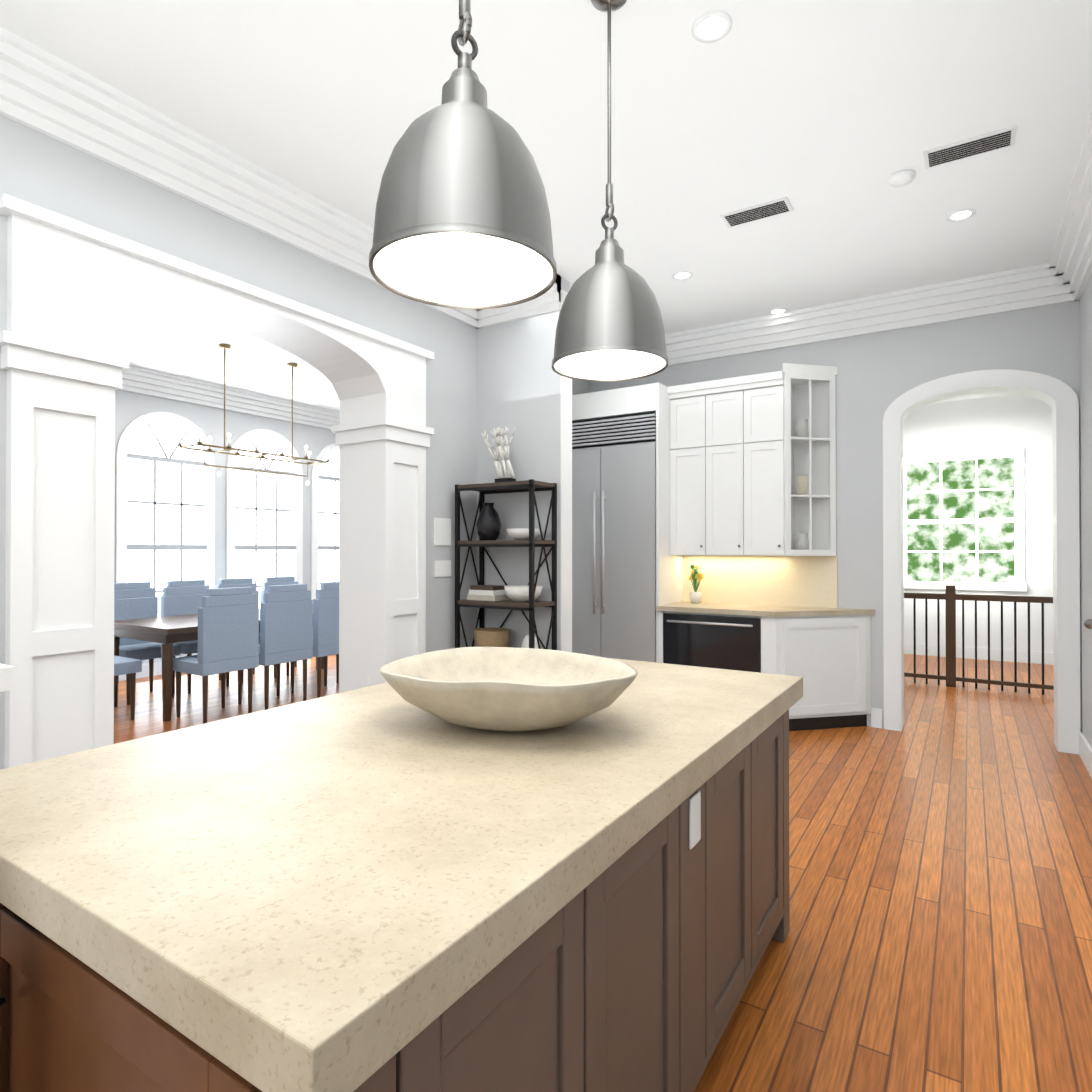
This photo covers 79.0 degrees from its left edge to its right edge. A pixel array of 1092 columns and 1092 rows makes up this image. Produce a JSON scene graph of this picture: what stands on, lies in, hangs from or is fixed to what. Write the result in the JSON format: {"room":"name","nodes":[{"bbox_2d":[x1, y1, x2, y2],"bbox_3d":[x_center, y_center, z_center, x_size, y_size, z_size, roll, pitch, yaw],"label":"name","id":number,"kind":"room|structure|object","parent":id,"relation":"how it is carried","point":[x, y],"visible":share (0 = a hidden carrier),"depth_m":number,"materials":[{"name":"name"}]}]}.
{"room":"kitchen","nodes":[
{"label":"kitchen","id":0,"kind":"room"},
{"bbox_2d":[0,663,14,691],"bbox_3d":[-1.027,-0.280,0.969,0.310,3.400,0.310,0,0,33],"label":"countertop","id":1,"kind":"structure","parent":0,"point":[7,677],"depth_m":1.01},
{"bbox_2d":[114,389,334,663],"bbox_3d":[-4.853,-0.240,7.013,0.200,3.400,8.800,0,0,33],"label":"wall","id":2,"kind":"structure","parent":0,"point":[208,421],"depth_m":8.17,"materials":[{"name":"grey paint"}]},
{"bbox_2d":[119,661,175,680],"bbox_3d":[-4.814,1.384,6.858,0.020,0.150,8.600,0,0,33],"label":"baseboard","id":3,"kind":"structure","parent":2,"relation":"attached to","point":[157,665],"depth_m":7.39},
{"bbox_2d":[116,412,214,616],"bbox_3d":[-4.329,-0.201,7.592,0.042,2.670,1.160,0,0,33],"label":"dining room window","id":4,"kind":"structure","parent":2,"relation":"in","point":[165,509],"depth_m":7.56,"materials":[{"name":"glass"}]},
{"bbox_2d":[119,365,339,429],"bbox_3d":[-4.747,-1.821,6.837,0.180,0.240,8.600,0,0,33],"label":"crown molding","id":5,"kind":"structure","parent":2,"relation":"attached to","point":[134,379],"depth_m":8.07,"materials":[{"name":"white wood"}]},
{"bbox_2d":[226,429,302,608],"bbox_3d":[-3.651,-0.194,8.653,0.042,2.670,1.160,0,0,33],"label":"dining room window","id":6,"kind":"structure","parent":2,"relation":"in","point":[264,527],"depth_m":8.63,"materials":[{"name":"glass"}]},
{"bbox_2d":[311,443,338,599],"bbox_3d":[-2.972,-0.186,9.715,0.042,2.670,1.160,0,0,33],"label":"dining room window","id":7,"kind":"structure","parent":2,"relation":"in","point":[325,528],"depth_m":9.46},
{"bbox_2d":[0,115,587,769],"bbox_3d":[-1.879,-0.264,3.449,0.350,3.400,8.400,0,0,33],"label":"wall","id":8,"kind":"structure","parent":0,"point":[44,171],"depth_m":3.74,"materials":[{"name":"grey paint"}]},
{"bbox_2d":[0,194,433,768],"bbox_3d":[-1.677,0.034,3.763,0.530,2.810,2.470,0,0,33],"label":"door frame","id":9,"kind":"structure","parent":8,"relation":"attached to","point":[75,288],"depth_m":2.90,"materials":[{"name":"white wood"}]},
{"bbox_2d":[0,26,491,328],"bbox_3d":[-2.195,-1.850,2.475,0.180,0.240,6.400,0,0,33],"label":"crown molding","id":10,"kind":"structure","parent":8,"relation":"attached to","point":[44,92],"depth_m":3.12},
{"bbox_2d":[434,518,450,545],"bbox_3d":[-0.759,-0.104,4.868,0.008,0.200,0.180,0,0,33],"label":"switch plate","id":11,"kind":"object","parent":8,"relation":"attached to","point":[442,534],"depth_m":4.86,"materials":[{"name":"white plastic"}]},
{"bbox_2d":[434,560,450,576],"bbox_3d":[-0.759,0.166,4.866,0.008,0.120,0.180,0,0,33],"label":"switch plate","id":12,"kind":"object","parent":8,"relation":"attached to","point":[442,568],"depth_m":4.86,"materials":[{"name":"white plastic"}]},
{"bbox_2d":[476,277,571,651],"bbox_3d":[-0.179,-0.253,5.045,0.795,3.400,0.140,0,0,33],"label":"wall","id":13,"kind":"structure","parent":0,"point":[524,389],"depth_m":4.95,"materials":[{"name":"grey paint"}]},
{"bbox_2d":[480,274,560,324],"bbox_3d":[-0.178,-1.834,4.876,0.570,0.240,0.180,0,0,33],"label":"crown molding","id":14,"kind":"structure","parent":13,"relation":"attached to","point":[550,301],"depth_m":4.90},
{"bbox_2d":[0,0,1091,411],"bbox_3d":[-0.577,-2.001,5.358,10.800,0.100,13.800,0,0,33],"label":"ceiling","id":15,"kind":"structure","parent":0,"point":[826,118],"depth_m":3.02,"materials":[{"name":"white paint"}]},
{"bbox_2d":[177,344,330,484],"bbox_3d":[-2.905,-1.301,6.724,0.372,1.279,1.489,0,0,33],"label":"chandelier","id":16,"kind":"object","parent":15,"relation":"hanging from","point":[224,347],"visible":1,"depth_m":6.65,"materials":[{"name":"brown metal"}]},
{"bbox_2d":[369,0,556,308],"bbox_3d":[-0.182,-1.290,1.480,0.412,1.373,0.412,0,0,-29],"label":"pendant lamp","id":17,"kind":"object","parent":15,"relation":"hanging from","point":[462,218],"visible":1,"depth_m":1.36,"materials":[{"name":"silver metal"}]},
{"bbox_2d":[552,0,667,381],"bbox_3d":[0.226,-1.304,2.359,0.412,1.333,0.412,0,0,-19],"label":"pendant lamp","id":18,"kind":"object","parent":15,"relation":"hanging from","point":[610,327],"visible":1,"depth_m":2.24,"materials":[{"name":"silver metal"}]},
{"bbox_2d":[672,271,692,279],"bbox_3d":[0.985,-1.952,4.774,0.150,0.006,0.150,0,0,33],"label":"recessed light","id":19,"kind":"object","parent":15,"relation":"in","point":[681,275],"visible":1,"depth_m":4.78,"materials":[{"name":"white"}]},
{"bbox_2d":[691,10,731,42],"bbox_3d":[0.628,-1.967,2.510,0.150,0.006,0.150,0,0,33],"label":"recessed light","id":20,"kind":"object","parent":15,"relation":"in","point":[711,26],"visible":1,"depth_m":2.51,"materials":[{"name":"white"}]},
{"bbox_2d":[720,197,793,227],"bbox_3d":[1.237,-1.955,3.889,0.380,0.012,0.170,0,0,33],"label":"ceiling vent","id":21,"kind":"object","parent":15,"relation":"in","point":[779,206],"visible":1,"depth_m":3.88,"materials":[{"name":"grey metal"}]},
{"bbox_2d":[768,308,786,314],"bbox_3d":[1.924,-1.947,5.491,0.150,0.006,0.150,0,0,33],"label":"recessed light","id":22,"kind":"object","parent":15,"relation":"in","point":[774,311],"visible":1,"depth_m":5.49,"materials":[{"name":"white"}]},
{"bbox_2d":[888,170,915,187],"bbox_3d":[1.891,-1.948,3.518,0.130,0.030,0.130,0,0,33],"label":"smoke detector","id":23,"kind":"object","parent":15,"relation":"attached to","point":[901,178],"visible":0.94,"depth_m":3.49,"materials":[{"name":"white plastic"}]},
{"bbox_2d":[946,208,975,221],"bbox_3d":[2.454,-1.958,3.917,0.150,0.006,0.150,0,0,33],"label":"recessed light","id":24,"kind":"object","parent":15,"relation":"in","point":[961,215],"visible":1,"depth_m":3.91,"materials":[{"name":"white"}]},
{"bbox_2d":[923,125,1016,168],"bbox_3d":[2.084,-1.959,3.264,0.380,0.012,0.170,0,0,33],"label":"ceiling vent","id":25,"kind":"object","parent":15,"relation":"in","point":[974,146],"visible":1,"depth_m":3.25,"materials":[{"name":"grey metal"}]},
{"bbox_2d":[114,654,1091,1091],"bbox_3d":[-0.577,1.489,5.335,10.800,0.080,13.800,0,0,33],"label":"floor","id":26,"kind":"structure","parent":0,"point":[938,938],"depth_m":2.69,"materials":[{"name":"brown wood"}]},
{"bbox_2d":[114,655,141,720],"bbox_3d":[-3.714,0.900,5.446,0.500,1.100,0.500,0,0,33],"label":"dining chair","id":27,"kind":"object","parent":26,"relation":"on","point":[132,667],"visible":0.25,"depth_m":5.49,"materials":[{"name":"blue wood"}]},
{"bbox_2d":[114,582,180,704],"bbox_3d":[-3.880,0.906,6.336,0.500,1.100,0.500,0,0,33],"label":"dining chair","id":28,"kind":"object","parent":26,"relation":"on","point":[135,600],"visible":0.56,"depth_m":6.40,"materials":[{"name":"blue fabric"}]},
{"bbox_2d":[161,580,229,693],"bbox_3d":[-3.579,0.909,6.807,0.500,1.100,0.500,0,0,33],"label":"dining chair","id":29,"kind":"object","parent":26,"relation":"on","point":[181,597],"visible":0.4,"depth_m":6.82,"materials":[{"name":"blue fabric"}]},
{"bbox_2d":[173,587,258,723],"bbox_3d":[-2.836,0.901,5.667,0.500,1.100,0.500,0,0,33],"label":"dining chair","id":30,"kind":"object","parent":26,"relation":"on","point":[228,629],"visible":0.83,"depth_m":5.51,"materials":[{"name":"blue fabric"}]},
{"bbox_2d":[114,609,323,720],"bbox_3d":[-2.905,1.073,6.708,1.100,0.770,2.400,0,0,33],"label":"dining table","id":31,"kind":"object","parent":26,"relation":"on","point":[167,631],"visible":0.27,"depth_m":5.62,"materials":[{"name":"brown wood"}]},
{"bbox_2d":[215,578,275,683],"bbox_3d":[-3.277,0.912,7.279,0.500,1.100,0.500,0,0,33],"label":"dining chair","id":32,"kind":"object","parent":26,"relation":"on","point":[235,582],"visible":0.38,"depth_m":7.37,"materials":[{"name":"blue fabric"}]},
{"bbox_2d":[237,584,312,709],"bbox_3d":[-2.534,0.904,6.139,0.500,1.100,0.500,0,0,33],"label":"dining chair","id":33,"kind":"object","parent":26,"relation":"on","point":[286,623],"visible":0.85,"depth_m":5.99,"materials":[{"name":"blue fabric"}]},
{"bbox_2d":[260,576,316,675],"bbox_3d":[-2.975,0.915,7.751,0.500,1.100,0.500,0,0,33],"label":"dining chair","id":34,"kind":"object","parent":26,"relation":"on","point":[285,580],"visible":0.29,"depth_m":7.77,"materials":[{"name":"blue fabric"}]},
{"bbox_2d":[290,582,338,697],"bbox_3d":[-2.232,0.908,6.611,0.500,1.100,0.500,0,0,33],"label":"dining chair","id":35,"kind":"object","parent":26,"relation":"on","point":[325,623],"visible":0.54,"depth_m":6.35,"materials":[{"name":"blue fabric"}]},
{"bbox_2d":[336,654,338,683],"bbox_3d":[-1.931,0.911,7.083,0.500,1.100,0.500,0,0,33],"label":"dining chair","id":36,"kind":"object","parent":26,"relation":"on","point":[337,668],"visible":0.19,"depth_m":7.00,"materials":[{"name":"brown wood"}]},
{"bbox_2d":[0,710,789,1091],"bbox_3d":[-0.154,0.993,1.865,1.156,0.865,2.135,0,0,33],"label":"kitchen island","id":37,"kind":"object","parent":26,"relation":"on","point":[637,985],"depth_m":1.20,"materials":[{"name":"brown wood"}]},
{"bbox_2d":[0,658,802,1091],"bbox_3d":[-0.151,0.523,1.887,1.240,0.075,2.200,0,0,33],"label":"island countertop","id":38,"kind":"structure","parent":37,"relation":"on","point":[298,893],"depth_m":1.06,"materials":[{"name":"beige stone"}]},
{"bbox_2d":[379,647,637,731],"bbox_3d":[-0.095,0.402,1.825,0.700,0.163,0.598,0,0,33],"label":"bowl","id":39,"kind":"object","parent":38,"relation":"on","point":[509,689],"visible":1,"depth_m":1.67,"materials":[{"name":"ceramic"}]},
{"bbox_2d":[455,479,556,649],"bbox_3d":[-0.298,0.496,4.840,0.690,1.900,0.320,0,0,33],"label":"etagere","id":40,"kind":"object","parent":26,"relation":"on","point":[531,486],"visible":0.56,"depth_m":4.77,"materials":[{"name":"black metal"}]},
{"bbox_2d":[476,503,501,539],"bbox_3d":[-0.425,-0.181,4.926,0.189,0.280,0.189,0,0,-6],"label":"decorative vase","id":41,"kind":"object","parent":40,"relation":"on","point":[488,524],"depth_m":4.86,"materials":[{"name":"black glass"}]},
{"bbox_2d":[474,628,510,646],"bbox_3d":[-0.400,0.729,4.903,0.284,0.220,0.249,0,0,24],"label":"decorative basket","id":42,"kind":"object","parent":40,"relation":"on","point":[491,637],"depth_m":4.80,"materials":[{"name":"wicker"}]},
{"bbox_2d":[481,427,515,482],"bbox_3d":[-0.333,-0.657,4.850,0.337,0.413,0.170,0,0,33],"label":"coral","id":43,"kind":"object","parent":40,"relation":"on","point":[505,474],"visible":1,"depth_m":4.83,"materials":[{"name":"white ceramic"}]},
{"bbox_2d":[467,585,542,601],"bbox_3d":[-0.290,0.344,4.836,0.580,0.110,0.280,0,0,33],"label":"books","id":44,"kind":"object","parent":40,"relation":"on","point":[517,593],"visible":0.79,"depth_m":4.81,"materials":[{"name":"paper"}]},
{"bbox_2d":[498,527,539,539],"bbox_3d":[-0.155,-0.082,4.752,0.259,0.080,0.259,0,0,27],"label":"bowl","id":45,"kind":"object","parent":40,"relation":"on","point":[518,533],"depth_m":4.66,"materials":[{"name":"white ceramic"}]},
{"bbox_2d":[521,635,538,648],"bbox_3d":[-0.113,0.738,4.720,0.148,0.200,0.148,0,0,24],"label":"decorative vase","id":46,"kind":"object","parent":40,"relation":"on","point":[525,644],"depth_m":4.68,"materials":[{"name":"ceramic"}]},
{"bbox_2d":[572,411,655,661],"bbox_3d":[0.691,0.145,6.166,0.930,2.620,0.636,0,0,33],"label":"fridge","id":47,"kind":"object","parent":26,"relation":"on","point":[613,536],"visible":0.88,"depth_m":5.91,"materials":[{"name":"silver metal"}]},
{"bbox_2d":[656,611,775,673],"bbox_3d":[1.531,1.001,5.647,0.981,0.900,0.600,0,0,33],"label":"under-counter appliance","id":48,"kind":"object","parent":26,"relation":"on","point":[730,642],"depth_m":5.38,"materials":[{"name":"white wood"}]},
{"bbox_2d":[776,619,870,730],"bbox_3d":[2.196,0.998,5.224,0.596,0.900,0.596,0,0,33],"label":"base cabinet","id":49,"kind":"object","parent":26,"relation":"on","point":[832,657],"depth_m":5.22,"materials":[{"name":"white wood"}]},
{"bbox_2d":[656,603,874,622],"bbox_3d":[1.788,0.530,5.467,1.612,0.040,0.631,0,0,33],"label":"countertop","id":50,"kind":"structure","parent":49,"relation":"on","point":[773,610],"depth_m":5.30,"materials":[{"name":"beige stone"}]},
{"bbox_2d":[688,564,703,602],"bbox_3d":[1.340,0.337,5.921,0.153,0.347,0.110,0,0,33],"label":"potted plant","id":51,"kind":"object","parent":50,"relation":"on","point":[695,596],"visible":1,"depth_m":5.90,"materials":[{"name":"plant"}]},
{"bbox_2d":[904,585,1053,694],"bbox_3d":[4.220,0.935,6.900,3.580,1.050,0.090,0,0,33],"label":"railing","id":52,"kind":"object","parent":26,"relation":"on","point":[950,596],"visible":0.4,"depth_m":6.83,"materials":[{"name":"brown wood"}]},
{"bbox_2d":[588,300,1081,731],"bbox_3d":[2.065,-0.248,5.793,4.470,3.400,0.200,0,0,33],"label":"wall","id":53,"kind":"structure","parent":0,"point":[879,373],"depth_m":5.30,"materials":[{"name":"grey paint"}]},
{"bbox_2d":[572,382,671,426],"bbox_3d":[0.711,-1.288,6.207,0.938,0.234,0.566,0,0,33],"label":"upper cabinet","id":54,"kind":"object","parent":53,"relation":"attached to","point":[648,397],"depth_m":5.88,"materials":[{"name":"white wood"}]},
{"bbox_2d":[668,387,711,558],"bbox_3d":[1.356,-0.632,5.932,0.390,1.430,0.326,0,0,33],"label":"upper cabinet","id":55,"kind":"object","parent":53,"relation":"attached to","point":[689,412],"depth_m":5.81,"materials":[{"name":"white wood"}]},
{"bbox_2d":[712,383,751,558],"bbox_3d":[1.605,-0.633,5.773,0.453,1.430,0.326,0,0,33],"label":"upper cabinet","id":56,"kind":"object","parent":53,"relation":"attached to","point":[746,494],"depth_m":5.61,"materials":[{"name":"white wood"}]},
{"bbox_2d":[752,379,795,558],"bbox_3d":[1.859,-0.634,5.611,0.402,1.430,0.326,0,0,33],"label":"upper cabinet","id":57,"kind":"object","parent":53,"relation":"attached to","point":[762,389],"depth_m":5.47,"materials":[{"name":"white wood"}]},
{"bbox_2d":[665,263,1047,365],"bbox_3d":[1.942,-1.829,5.657,3.720,0.240,0.180,0,0,33],"label":"crown molding","id":58,"kind":"structure","parent":53,"relation":"attached to","point":[1026,287],"depth_m":5.25,"materials":[{"name":"white wood"}]},
{"bbox_2d":[883,369,1080,753],"bbox_3d":[3.257,0.072,5.029,1.220,2.750,0.260,0,0,33],"label":"door frame","id":59,"kind":"structure","parent":53,"relation":"attached to","point":[1059,397],"depth_m":4.80,"materials":[{"name":"white wood"}]},
{"bbox_2d":[903,394,1052,651],"bbox_3d":[5.544,-0.228,8.791,3.800,3.400,0.200,0,0,33],"label":"wall","id":60,"kind":"structure","parent":0,"point":[1012,421],"depth_m":8.47,"materials":[{"name":"white paint"}]},
{"bbox_2d":[903,448,1026,590],"bbox_3d":[5.429,-0.328,8.706,1.440,1.800,0.052,0,0,33],"label":"window","id":61,"kind":"structure","parent":60,"relation":"in","point":[963,520],"depth_m":8.68,"materials":[{"name":"white glass"}]},
{"bbox_2d":[904,643,1053,664],"bbox_3d":[5.400,1.397,8.742,3.600,0.150,0.020,0,0,33],"label":"baseboard","id":62,"kind":"structure","parent":60,"relation":"attached to","point":[969,652],"depth_m":8.55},
{"bbox_2d":[1079,273,1091,747],"bbox_3d":[1.654,-0.279,1.189,0.200,3.400,8.400,0,0,33],"label":"wall","id":63,"kind":"structure","parent":0,"point":[1085,308],"depth_m":4.38,"materials":[{"name":"grey paint"}]},
{"bbox_2d":[1048,112,1091,304],"bbox_3d":[1.441,-1.859,1.218,0.180,0.240,8.200,0,0,33],"label":"crown molding","id":64,"kind":"structure","parent":63,"relation":"attached to","point":[1070,265],"depth_m":4.03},
{"bbox_2d":[1079,732,1091,777],"bbox_3d":[3.434,1.366,4.165,0.020,0.150,1.050,0,0,33],"label":"baseboard","id":65,"kind":"structure","parent":63,"relation":"attached to","point":[1085,751],"depth_m":4.32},
{"bbox_2d":[1084,619,1091,628],"bbox_3d":[2.864,0.116,3.368,0.113,2.640,1.160,0,0,33],"label":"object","id":66,"kind":"structure","parent":63,"relation":"attached to","point":[1088,624],"depth_m":3.70,"materials":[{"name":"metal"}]}
]}

